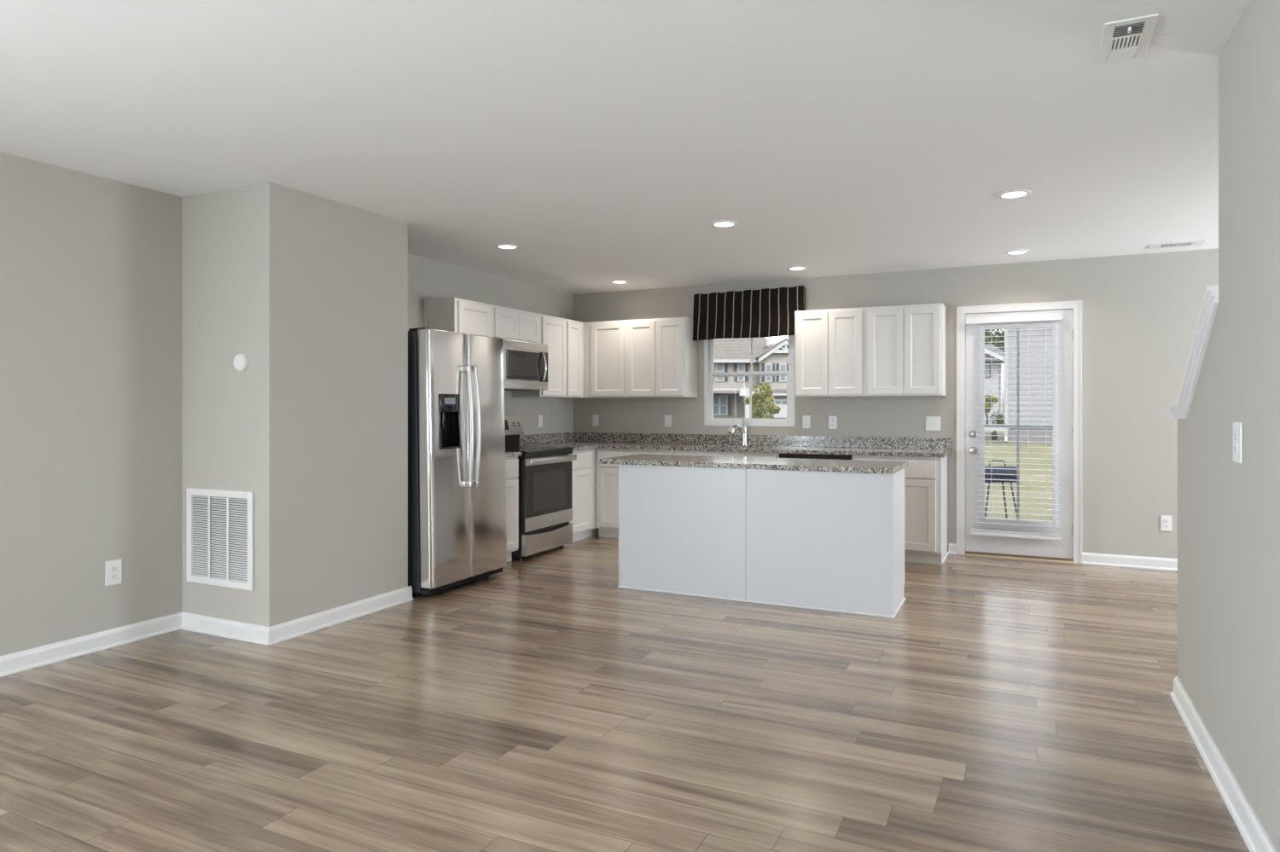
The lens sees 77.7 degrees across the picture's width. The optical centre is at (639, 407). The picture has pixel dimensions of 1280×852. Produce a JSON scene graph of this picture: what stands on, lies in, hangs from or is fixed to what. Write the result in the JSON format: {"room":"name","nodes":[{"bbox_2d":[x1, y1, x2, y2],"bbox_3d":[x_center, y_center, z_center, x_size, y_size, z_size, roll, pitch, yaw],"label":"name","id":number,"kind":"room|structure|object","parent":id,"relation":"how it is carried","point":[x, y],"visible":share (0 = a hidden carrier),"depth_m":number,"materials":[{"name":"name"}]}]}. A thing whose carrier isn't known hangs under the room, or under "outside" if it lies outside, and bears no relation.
{"room":"open-plan kitchen","nodes":[
{"label":"open-plan kitchen","id":0,"kind":"room"},
{"bbox_2d":[0,151,573,656],"bbox_3d":[-2.970,0.032,3.850,0.120,2.440,10.388,0,0,26],"label":"wall","id":1,"kind":"structure","parent":0,"point":[91,265],"depth_m":4.06,"materials":[{"name":"grey paint"}]},
{"bbox_2d":[105,558,122,586],"bbox_3d":[-2.752,0.867,4.153,0.008,0.130,0.082,0,0,26],"label":"wall outlet","id":2,"kind":"object","parent":1,"relation":"attached to","point":[113,568],"visible":1,"depth_m":4.15,"materials":[{"name":"white plastic"}]},
{"bbox_2d":[110,565,117,572],"bbox_3d":[-2.750,0.847,4.152,0.002,0.028,0.034,0,0,26],"label":"receptacle","id":3,"kind":"object","parent":2,"relation":"attached to","point":[113,568],"depth_m":4.15,"materials":[{"name":"grey plastic"}]},
{"bbox_2d":[110,573,117,580],"bbox_3d":[-2.750,0.887,4.152,0.002,0.028,0.034,0,0,26],"label":"receptacle","id":4,"kind":"object","parent":2,"relation":"attached to","point":[113,576],"depth_m":4.15,"materials":[{"name":"grey plastic"}]},
{"bbox_2d":[0,586,413,677],"bbox_3d":[-3.285,1.206,2.221,0.731,0.090,6.840,0,0,26],"label":"baseboard","id":5,"kind":"structure","parent":1,"relation":"attached to","point":[14,663],"depth_m":4.28,"materials":[{"name":"white paint"}]},
{"bbox_2d":[423,297,491,337],"bbox_3d":[-1.467,-0.472,6.449,0.324,0.758,0.487,0,0,26],"label":"upper cabinet","id":6,"kind":"object","parent":1,"relation":"attached to","point":[456,315],"visible":0.36,"depth_m":6.27,"materials":[{"name":"white paint"}]},
{"bbox_2d":[491,304,540,343],"bbox_3d":[-1.202,-0.711,6.996,0.324,0.281,0.727,0,0,26],"label":"upper cabinet","id":7,"kind":"object","parent":1,"relation":"attached to","point":[507,323],"visible":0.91,"depth_m":6.88,"materials":[{"name":"white paint"}]},
{"bbox_2d":[503,338,547,390],"bbox_3d":[-1.148,-0.361,6.969,0.445,0.416,0.722,0,0,26],"label":"microwave","id":8,"kind":"object","parent":7,"relation":"attached to","point":[525,363],"visible":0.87,"depth_m":6.89,"materials":[{"name":"silver metal"}]},
{"bbox_2d":[512,314,566,397],"bbox_3d":[-0.944,-0.472,7.530,0.324,0.758,0.456,0,0,26],"label":"upper cabinet","id":9,"kind":"object","parent":1,"relation":"attached to","point":[553,329],"visible":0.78,"depth_m":7.46,"materials":[{"name":"white paint"}]},
{"bbox_2d":[538,415,542,427],"bbox_3d":[-0.979,0.140,7.821,0.008,0.118,0.072,0,0,26],"label":"wall switch","id":10,"kind":"object","parent":1,"relation":"attached to","point":[540,417],"visible":1,"depth_m":7.81,"materials":[{"name":"white plastic"}]},
{"bbox_2d":[519,432,573,445],"bbox_3d":[-0.948,0.315,7.870,0.021,0.097,1.104,0,0,26],"label":"backsplash","id":11,"kind":"structure","parent":1,"relation":"attached to","point":[561,437],"depth_m":7.87,"materials":[{"name":"stone"}]},
{"bbox_2d":[563,319,596,398],"bbox_3d":[-0.703,-0.472,8.028,0.324,0.758,0.650,0,0,26],"label":"upper cabinet","id":12,"kind":"object","parent":1,"relation":"attached to","point":[574,328],"visible":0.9,"depth_m":7.81,"materials":[{"name":"white paint"}]},
{"bbox_2d":[182,181,407,627],"bbox_3d":[-2.046,0.032,4.813,0.707,2.440,1.045,0,0,26],"label":"wall","id":13,"kind":"structure","parent":0,"point":[312,289],"depth_m":4.43,"materials":[{"name":"grey paint"}]},
{"bbox_2d":[186,488,254,591],"bbox_3d":[-2.305,0.718,4.347,0.538,0.528,0.018,0,0,26],"label":"air vent","id":14,"kind":"object","parent":13,"relation":"in","point":[220,523],"visible":1,"depth_m":4.34,"materials":[{"name":"white plastic"}]},
{"bbox_2d":[233,354,248,371],"bbox_3d":[-2.148,-0.238,4.265,0.094,0.094,0.028,0,0,26],"label":"thermostat","id":15,"kind":"object","parent":13,"relation":"attached to","point":[241,361],"visible":1,"depth_m":4.25,"materials":[{"name":"white plastic"}]},
{"bbox_2d":[0,535,1249,851],"bbox_3d":[0.906,1.302,1.977,8.730,0.100,10.388,0,0,26],"label":"floor","id":16,"kind":"structure","parent":0,"point":[542,703],"depth_m":3.14,"materials":[{"name":"brown wood"}]},
{"bbox_2d":[407,327,506,597],"bbox_3d":[-1.476,0.369,5.651,0.816,1.761,0.846,-1,-1,26],"label":"refrigerator","id":17,"kind":"object","parent":16,"relation":"on","point":[457,535],"visible":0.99,"depth_m":5.36,"materials":[{"name":"grey metal"}]},
{"bbox_2d":[505,456,518,562],"bbox_3d":[-1.349,0.824,6.354,0.619,0.854,0.457,0,0,26],"label":"base cabinet","id":18,"kind":"object","parent":16,"relation":"on","point":[511,463],"visible":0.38,"depth_m":6.34,"materials":[{"name":"white paint"}]},
{"bbox_2d":[505,451,521,457],"bbox_3d":[-1.341,0.331,6.348,0.637,0.130,0.459,0,0,26],"label":"countertop","id":19,"kind":"structure","parent":18,"relation":"on","point":[508,454],"depth_m":6.33,"materials":[{"name":"stone"}]},
{"bbox_2d":[504,415,576,560],"bbox_3d":[-1.032,0.665,6.875,0.697,1.172,0.752,0,0,26],"label":"range","id":20,"kind":"object","parent":16,"relation":"on","point":[545,473],"visible":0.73,"depth_m":6.71,"materials":[{"name":"silver metal"}]},
{"bbox_2d":[505,446,573,453],"bbox_3d":[-1.050,0.369,6.884,0.657,0.021,0.752,0,0,26],"label":"cooktop","id":21,"kind":"object","parent":20,"relation":"in","point":[524,450],"depth_m":6.84,"materials":[{"name":"black glass"}]},
{"bbox_2d":[568,448,599,542],"bbox_3d":[-0.674,0.824,7.749,0.619,0.854,1.126,0,0,26],"label":"base cabinet","id":22,"kind":"object","parent":16,"relation":"on","point":[584,469],"visible":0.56,"depth_m":7.39,"materials":[{"name":"white paint"}]},
{"bbox_2d":[519,432,951,458],"bbox_3d":[0.730,0.331,7.071,3.737,0.130,1.126,0,0,26],"label":"countertop","id":23,"kind":"structure","parent":22,"relation":"on","point":[879,446],"depth_m":7.30,"materials":[{"name":"stone"}]},
{"bbox_2d":[727,417,747,445],"bbox_3d":[0.911,0.231,7.418,0.261,0.264,0.072,0,0,-44],"label":"kitchen faucet","id":24,"kind":"object","parent":23,"relation":"on","point":[731,430],"visible":1,"depth_m":7.45,"materials":[{"name":"silver metal"}]},
{"bbox_2d":[595,448,674,538],"bbox_3d":[0.068,0.824,7.679,0.816,0.854,0.609,0,0,26],"label":"base cabinet","id":25,"kind":"object","parent":16,"relation":"on","point":[607,475],"visible":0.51,"depth_m":7.53,"materials":[{"name":"white paint"}]},
{"bbox_2d":[674,450,779,458],"bbox_3d":[0.875,0.824,7.288,0.976,0.854,0.609,0,0,26],"label":"base cabinet","id":26,"kind":"object","parent":16,"relation":"on","point":[676,452],"visible":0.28,"depth_m":7.01,"materials":[{"name":"white paint"}]},
{"bbox_2d":[617,464,905,618],"bbox_3d":[0.797,0.824,5.346,1.837,0.855,0.558,0,0,26],"label":"kitchen island","id":27,"kind":"object","parent":16,"relation":"on","point":[823,541],"visible":0.82,"depth_m":5.05,"materials":[{"name":"white paint"}]},
{"bbox_2d":[598,453,907,474],"bbox_3d":[0.746,0.380,5.408,1.980,0.032,0.672,0,0,26],"label":"island countertop","id":28,"kind":"structure","parent":27,"relation":"on","point":[792,464],"depth_m":5.17,"materials":[{"name":"stone"}]},
{"bbox_2d":[778,453,851,459],"bbox_3d":[1.586,0.825,6.925,0.614,0.852,0.586,0,0,26],"label":"dishwasher","id":29,"kind":"object","parent":16,"relation":"on","point":[780,456],"visible":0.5,"depth_m":6.66,"materials":[{"name":"black plastic"}]},
{"bbox_2d":[851,455,948,564],"bbox_3d":[2.187,0.824,6.654,0.698,0.854,0.609,0,0,26],"label":"base cabinet","id":30,"kind":"object","parent":16,"relation":"on","point":[925,478],"visible":0.52,"depth_m":6.31,"materials":[{"name":"white paint"}]},
{"bbox_2d":[0,0,1250,294],"bbox_3d":[0.906,-1.263,1.977,8.730,0.150,10.388,0,0,26],"label":"ceiling","id":31,"kind":"structure","parent":0,"point":[603,141],"depth_m":3.31,"materials":[{"name":"white paint"}]},
{"bbox_2d":[494,244,519,250],"bbox_3d":[-0.982,-1.184,5.873,0.175,0.008,0.175,0,0,26],"label":"recessed light","id":32,"kind":"object","parent":31,"relation":"in","point":[506,247],"visible":1,"depth_m":5.87,"materials":[{"name":"white plastic"}]},
{"bbox_2d":[610,279,628,284],"bbox_3d":[-0.194,-1.184,7.525,0.175,0.008,0.175,0,0,26],"label":"recessed light","id":33,"kind":"object","parent":31,"relation":"in","point":[618,282],"visible":1,"depth_m":7.51,"materials":[{"name":"white plastic"}]},
{"bbox_2d":[709,221,737,227],"bbox_3d":[0.544,-1.184,5.146,0.175,0.008,0.175,0,0,26],"label":"recessed light","id":34,"kind":"object","parent":31,"relation":"in","point":[718,224],"visible":1,"depth_m":5.13,"materials":[{"name":"white plastic"}]},
{"bbox_2d":[786,266,808,270],"bbox_3d":[1.345,-1.184,6.792,0.175,0.008,0.175,0,0,26],"label":"recessed light","id":35,"kind":"object","parent":31,"relation":"in","point":[794,268],"visible":1,"depth_m":6.77,"materials":[{"name":"white plastic"}]},
{"bbox_2d":[996,189,1031,198],"bbox_3d":[2.083,-1.184,4.424,0.175,0.008,0.175,0,0,26],"label":"recessed light","id":36,"kind":"object","parent":31,"relation":"in","point":[1015,194],"visible":1,"depth_m":4.41,"materials":[{"name":"white plastic"}]},
{"bbox_2d":[1004,250,1029,255],"bbox_3d":[2.889,-1.184,6.079,0.175,0.008,0.175,0,0,26],"label":"recessed light","id":37,"kind":"object","parent":31,"relation":"in","point":[1013,252],"visible":1,"depth_m":6.06,"materials":[{"name":"white plastic"}]},
{"bbox_2d":[1096,13,1158,64],"bbox_3d":[1.570,-1.177,2.568,0.142,0.022,0.320,0,0,26],"label":"ceiling vent","id":38,"kind":"object","parent":31,"relation":"in","point":[1128,38],"visible":1,"depth_m":2.55,"materials":[{"name":"white plastic"}]},
{"bbox_2d":[1146,240,1205,250],"bbox_3d":[3.919,-1.177,5.809,0.340,0.022,0.170,0,0,26],"label":"ceiling vent","id":39,"kind":"object","parent":31,"relation":"in","point":[1199,242],"visible":1,"depth_m":5.79,"materials":[{"name":"white plastic"}]},
{"bbox_2d":[573,248,1218,558],"bbox_3d":[3.194,0.032,6.573,8.610,2.440,0.120,0,0,26],"label":"wall","id":40,"kind":"structure","parent":0,"point":[1141,312],"depth_m":6.33,"materials":[{"name":"grey paint"}]},
{"bbox_2d":[592,414,598,426],"bbox_3d":[-0.464,0.142,8.270,0.072,0.118,0.008,0,0,26],"label":"wall switch","id":41,"kind":"object","parent":40,"relation":"attached to","point":[595,417],"visible":1,"depth_m":8.27,"materials":[{"name":"white plastic"}]},
{"bbox_2d":[583,320,626,398],"bbox_3d":[-0.288,-0.472,8.009,0.477,0.758,0.324,0,0,26],"label":"upper cabinet","id":42,"kind":"object","parent":40,"relation":"attached to","point":[604,342],"visible":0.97,"depth_m":7.87,"materials":[{"name":"white paint"}]},
{"bbox_2d":[626,317,697,397],"bbox_3d":[0.209,-0.472,7.769,0.626,0.758,0.324,0,0,26],"label":"upper cabinet","id":43,"kind":"object","parent":40,"relation":"attached to","point":[661,353],"visible":0.99,"depth_m":7.62,"materials":[{"name":"white paint"}]},
{"bbox_2d":[664,415,671,427],"bbox_3d":[0.277,0.142,7.907,0.072,0.118,0.015,0,0,26],"label":"wall switch","id":44,"kind":"object","parent":40,"relation":"attached to","point":[667,418],"visible":1,"depth_m":7.91,"materials":[{"name":"white plastic"}]},
{"bbox_2d":[692,285,805,340],"bbox_3d":[1.006,-0.873,7.495,1.095,0.466,0.123,0,0,26],"label":"window valance","id":45,"kind":"object","parent":40,"relation":"attached to","point":[765,312],"visible":0.93,"depth_m":7.45,"materials":[{"name":"fabric"}]},
{"bbox_2d":[704,335,794,426],"bbox_3d":[1.049,-0.308,7.590,0.893,0.980,0.096,0,0,26],"label":"window","id":46,"kind":"structure","parent":40,"relation":"in","point":[709,374],"depth_m":7.58,"materials":[{"name":"white plastic"}]},
{"bbox_2d":[573,432,951,449],"bbox_3d":[0.970,0.315,7.569,3.737,0.097,0.021,0,0,26],"label":"backsplash","id":47,"kind":"structure","parent":40,"relation":"attached to","point":[770,440],"depth_m":7.42,"materials":[{"name":"stone"}]},
{"bbox_2d":[802,415,809,428],"bbox_3d":[1.530,0.140,7.306,0.072,0.118,0.008,0,0,26],"label":"wall outlet","id":48,"kind":"object","parent":40,"relation":"attached to","point":[805,419],"visible":1,"depth_m":7.31,"materials":[{"name":"white plastic"}]},
{"bbox_2d":[794,307,867,396],"bbox_3d":[1.710,-0.472,7.043,0.608,0.758,0.324,0,0,26],"label":"upper cabinet","id":49,"kind":"object","parent":40,"relation":"attached to","point":[829,345],"visible":0.97,"depth_m":6.90,"materials":[{"name":"white paint"}]},
{"bbox_2d":[828,416,837,429],"bbox_3d":[1.748,0.142,7.200,0.072,0.118,0.008,0,0,26],"label":"wall outlet","id":50,"kind":"object","parent":40,"relation":"attached to","point":[832,420],"visible":1,"depth_m":7.20,"materials":[{"name":"white plastic"}]},
{"bbox_2d":[865,302,945,396],"bbox_3d":[2.264,-0.472,6.775,0.621,0.758,0.324,0,0,26],"label":"upper cabinet","id":51,"kind":"object","parent":40,"relation":"attached to","point":[905,345],"visible":1,"depth_m":6.63,"materials":[{"name":"white paint"}]},
{"bbox_2d":[925,416,940,430],"bbox_3d":[2.519,0.144,6.824,0.118,0.122,0.015,0,0,26],"label":"wall switch","id":52,"kind":"object","parent":40,"relation":"attached to","point":[933,423],"visible":1,"depth_m":6.83,"materials":[{"name":"white plastic"}]},
{"bbox_2d":[948,543,956,554],"bbox_3d":[2.657,1.206,6.753,0.063,0.090,0.024,0,0,26],"label":"baseboard","id":53,"kind":"structure","parent":40,"relation":"attached to","point":[952,547],"depth_m":6.75,"materials":[{"name":"white paint"}]},
{"bbox_2d":[965,308,1073,558],"bbox_3d":[3.113,0.218,6.536,0.820,2.007,0.110,0,0,26],"label":"door","id":54,"kind":"structure","parent":40,"relation":"in","point":[1062,549],"depth_m":6.56,"materials":[{"name":"white paint"}]},
{"bbox_2d":[956,300,1082,564],"bbox_3d":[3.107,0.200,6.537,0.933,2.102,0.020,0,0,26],"label":"trim","id":55,"kind":"structure","parent":40,"relation":"attached to","point":[1076,305],"depth_m":6.50,"materials":[{"name":"white paint"}]},
{"bbox_2d":[965,551,1073,564],"bbox_3d":[3.138,1.237,6.594,0.812,0.028,0.132,0,0,26],"label":"trim","id":56,"kind":"structure","parent":40,"relation":"attached to","point":[966,552],"depth_m":6.53,"materials":[{"name":"brown wood"}]},
{"bbox_2d":[1082,552,1177,571],"bbox_3d":[5.225,1.206,5.511,3.770,0.090,0.024,0,0,26],"label":"baseboard","id":57,"kind":"structure","parent":40,"relation":"attached to","point":[1166,564],"depth_m":6.19,"materials":[{"name":"white paint"}]},
{"bbox_2d":[1160,515,1171,531],"bbox_3d":[4.038,0.894,6.093,0.072,0.118,0.008,0,0,26],"label":"wall outlet","id":58,"kind":"object","parent":40,"relation":"attached to","point":[1166,521],"visible":1,"depth_m":6.09,"materials":[{"name":"white plastic"}]},
{"bbox_2d":[965,313,1063,541],"bbox_3d":[3.068,0.161,6.525,0.732,1.818,0.079,0,0,26],"label":"blind","id":59,"kind":"object","parent":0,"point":[1039,317],"visible":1,"depth_m":6.48,"materials":[{"name":"white plastic"}]},
{"bbox_2d":[1177,0,1279,851],"bbox_3d":[0.844,0.032,0.247,0.115,2.440,6.980,0,0,26],"label":"wall","id":60,"kind":"structure","parent":0,"point":[1249,61],"depth_m":2.40,"materials":[{"name":"grey paint"}]},
{"bbox_2d":[1166,285,1218,418],"bbox_3d":[2.200,-0.182,3.051,0.183,0.463,0.852,0,0,26],"label":"trim","id":61,"kind":"structure","parent":60,"relation":"attached to","point":[1210,303],"depth_m":2.93,"materials":[{"name":"white paint"}]},
{"bbox_2d":[1169,676,1277,851],"bbox_3d":[0.845,1.206,0.277,0.139,0.090,6.974,0,0,26],"label":"baseboard","id":62,"kind":"structure","parent":60,"relation":"attached to","point":[1249,827],"depth_m":2.57,"materials":[{"name":"white paint"}]},
{"bbox_2d":[1233,422,1242,464],"bbox_3d":[1.836,0.110,2.442,0.008,0.124,0.100,0,0,26],"label":"wall outlet","id":63,"kind":"object","parent":60,"relation":"attached to","point":[1237,427],"visible":1,"depth_m":2.43,"materials":[{"name":"white plastic"}]},
{"bbox_2d":[1233,431,1237,441],"bbox_3d":[1.834,0.090,2.443,0.002,0.028,0.034,0,0,26],"label":"receptacle","id":64,"kind":"object","parent":63,"relation":"attached to","point":[1235,433],"depth_m":2.44,"materials":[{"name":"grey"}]},
{"bbox_2d":[1233,444,1237,453],"bbox_3d":[1.834,0.130,2.443,0.002,0.028,0.034,0,0,26],"label":"receptacle","id":65,"kind":"object","parent":63,"relation":"attached to","point":[1235,445],"depth_m":2.44,"materials":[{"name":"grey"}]},
{"label":"outside","id":66,"kind":"structure","parent":0,"visible":0},
{"bbox_2d":[984,415,1052,522],"bbox_3d":[18.567,1.522,72.873,150.000,0.300,132.620,0,0,26],"label":"lawn","id":67,"kind":"structure","parent":66,"point":[988,442],"depth_m":14.77,"materials":[{"name":"green plant"}]},
{"bbox_2d":[713,337,788,418],"bbox_3d":[5.300,-2.122,63.350,23.400,6.982,10.500,0,0,0],"label":"townhouse","id":68,"kind":"structure","parent":67,"relation":"on","point":[730,355],"depth_m":59.93,"materials":[{"name":"beige"}]},
{"bbox_2d":[724,363,727,381],"bbox_3d":[6.513,-2.677,59.965,0.213,1.484,0.069,0,0,0],"label":"shutter","id":69,"kind":"object","parent":68,"relation":"hanging from","point":[725,364],"depth_m":59.93,"materials":[{"name":"black"}]},
{"bbox_2d":[727,396,731,415],"bbox_3d":[6.806,-0.065,60.264,0.245,1.419,0.069,0,0,0],"label":"shutter","id":70,"kind":"object","parent":68,"relation":"hanging from","point":[729,398],"depth_m":60.23,"materials":[{"name":"black"}]},
{"bbox_2d":[733,363,737,381],"bbox_3d":[7.210,-2.645,59.965,0.226,1.419,0.069,0,0,0],"label":"shutter","id":71,"kind":"object","parent":68,"relation":"hanging from","point":[735,364],"depth_m":59.93,"materials":[{"name":"black"}]},
{"bbox_2d":[744,363,748,381],"bbox_3d":[8.045,-2.645,59.965,0.219,1.419,0.069,0,0,0],"label":"shutter","id":72,"kind":"object","parent":68,"relation":"hanging from","point":[746,364],"depth_m":59.93,"materials":[{"name":"black"}]},
{"bbox_2d":[761,363,764,382],"bbox_3d":[9.139,-2.548,58.965,0.213,1.355,0.069,0,0,0],"label":"shutter","id":73,"kind":"object","parent":68,"relation":"hanging from","point":[762,364],"depth_m":58.93,"materials":[{"name":"black"}]},
{"bbox_2d":[765,339,769,346],"bbox_3d":[9.871,-4.968,61.450,0.258,0.516,0.500,0,0,0],"label":"roof vent","id":74,"kind":"object","parent":68,"relation":"attached to","point":[767,341],"depth_m":61.20,"materials":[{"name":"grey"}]},
{"bbox_2d":[772,363,774,382],"bbox_3d":[9.916,-2.548,58.965,0.168,1.355,0.069,0,0,0],"label":"shutter","id":75,"kind":"object","parent":68,"relation":"hanging from","point":[773,364],"depth_m":58.93,"materials":[{"name":"black"}]},
{"bbox_2d":[776,363,779,382],"bbox_3d":[10.219,-2.548,58.965,0.181,1.355,0.069,0,0,0],"label":"shutter","id":76,"kind":"object","parent":68,"relation":"hanging from","point":[777,364],"depth_m":58.93,"materials":[{"name":"black"}]},
{"bbox_2d":[984,329,1001,347],"bbox_3d":[35.248,-3.558,81.992,3.891,9.862,2.597,0,0,0],"label":"tree","id":77,"kind":"object","parent":67,"relation":"on","point":[987,337],"visible":0.22,"depth_m":81.33,"materials":[{"name":"green plant"}]},
{"bbox_2d":[989,430,997,441],"bbox_3d":[13.820,1.147,30.992,0.294,0.446,0.296,0,0,0],"label":"shrub","id":78,"kind":"object","parent":67,"relation":"on","point":[993,438],"visible":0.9,"depth_m":30.96,"materials":[{"name":"green plant"}]},
{"bbox_2d":[984,344,1004,424],"bbox_3d":[26.200,-1.915,65.750,6.267,6.570,9.300,0,0,0],"label":"house","id":79,"kind":"structure","parent":67,"relation":"on","point":[993,352],"depth_m":62.00,"materials":[{"name":"white"}]},
{"bbox_2d":[989,363,991,377],"bbox_3d":[27.330,-2.867,61.950,0.140,1.067,0.099,0,0,0],"label":"shutter","id":80,"kind":"object","parent":79,"relation":"hanging from","point":[990,364],"depth_m":61.90,"materials":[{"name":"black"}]},
{"bbox_2d":[986,329,1004,351],"bbox_3d":[39.289,-3.942,88.003,3.874,10.631,2.621,0,0,0],"label":"tree","id":81,"kind":"object","parent":67,"relation":"on","point":[996,334],"visible":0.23,"depth_m":87.50,"materials":[{"name":"green plant"}]},
{"bbox_2d":[989,411,1004,424],"bbox_3d":[27.083,0.894,59.994,1.296,1.184,0.876,0,0,0],"label":"shrub","id":82,"kind":"object","parent":67,"relation":"on","point":[1001,421],"visible":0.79,"depth_m":59.96,"materials":[{"name":"green plant"}]},
{"bbox_2d":[984,459,1016,518],"bbox_3d":[4.035,0.986,9.000,0.422,0.773,0.322,0,0,0],"label":"grill","id":83,"kind":"object","parent":67,"relation":"on","point":[986,471],"visible":0.66,"depth_m":8.88,"materials":[{"name":"black metal"}]},
{"bbox_2d":[984,475,1016,482],"bbox_3d":[4.035,0.808,9.000,0.390,0.078,0.240,0,0,0],"label":"barbecue grill","id":84,"kind":"object","parent":83,"relation":"on","point":[992,477],"depth_m":8.88,"materials":[{"name":"metal"}]},
{"bbox_2d":[1004,327,1052,444],"bbox_3d":[20.668,-2.429,31.658,11.600,7.598,10.000,0,0,26],"label":"neighbor house","id":85,"kind":"structure","parent":67,"relation":"on","point":[1010,346],"depth_m":29.61,"materials":[{"name":"white"}]},
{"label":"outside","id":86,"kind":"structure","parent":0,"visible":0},
{"bbox_2d":[984,427,1004,431],"bbox_3d":[24.000,1.366,50.500,72.000,0.009,13.000,0,0,0],"label":"street","id":87,"kind":"structure","parent":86,"point":[986,428],"depth_m":49.84,"materials":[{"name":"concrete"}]},
{"bbox_2d":[743,383,780,418],"bbox_3d":[7.376,-0.044,48.031,2.219,2.860,1.416,0,0,18],"label":"tree","id":88,"kind":"object","parent":87,"relation":"on","point":[764,394],"visible":0.93,"depth_m":47.88,"materials":[{"name":"green plant"}]},
{"bbox_2d":[984,394,998,424],"bbox_3d":[24.147,0.228,55.001,1.412,2.306,1.064,0,0,0],"label":"tree","id":89,"kind":"object","parent":87,"relation":"on","point":[988,400],"visible":0.63,"depth_m":54.86,"materials":[{"name":"green plant"}]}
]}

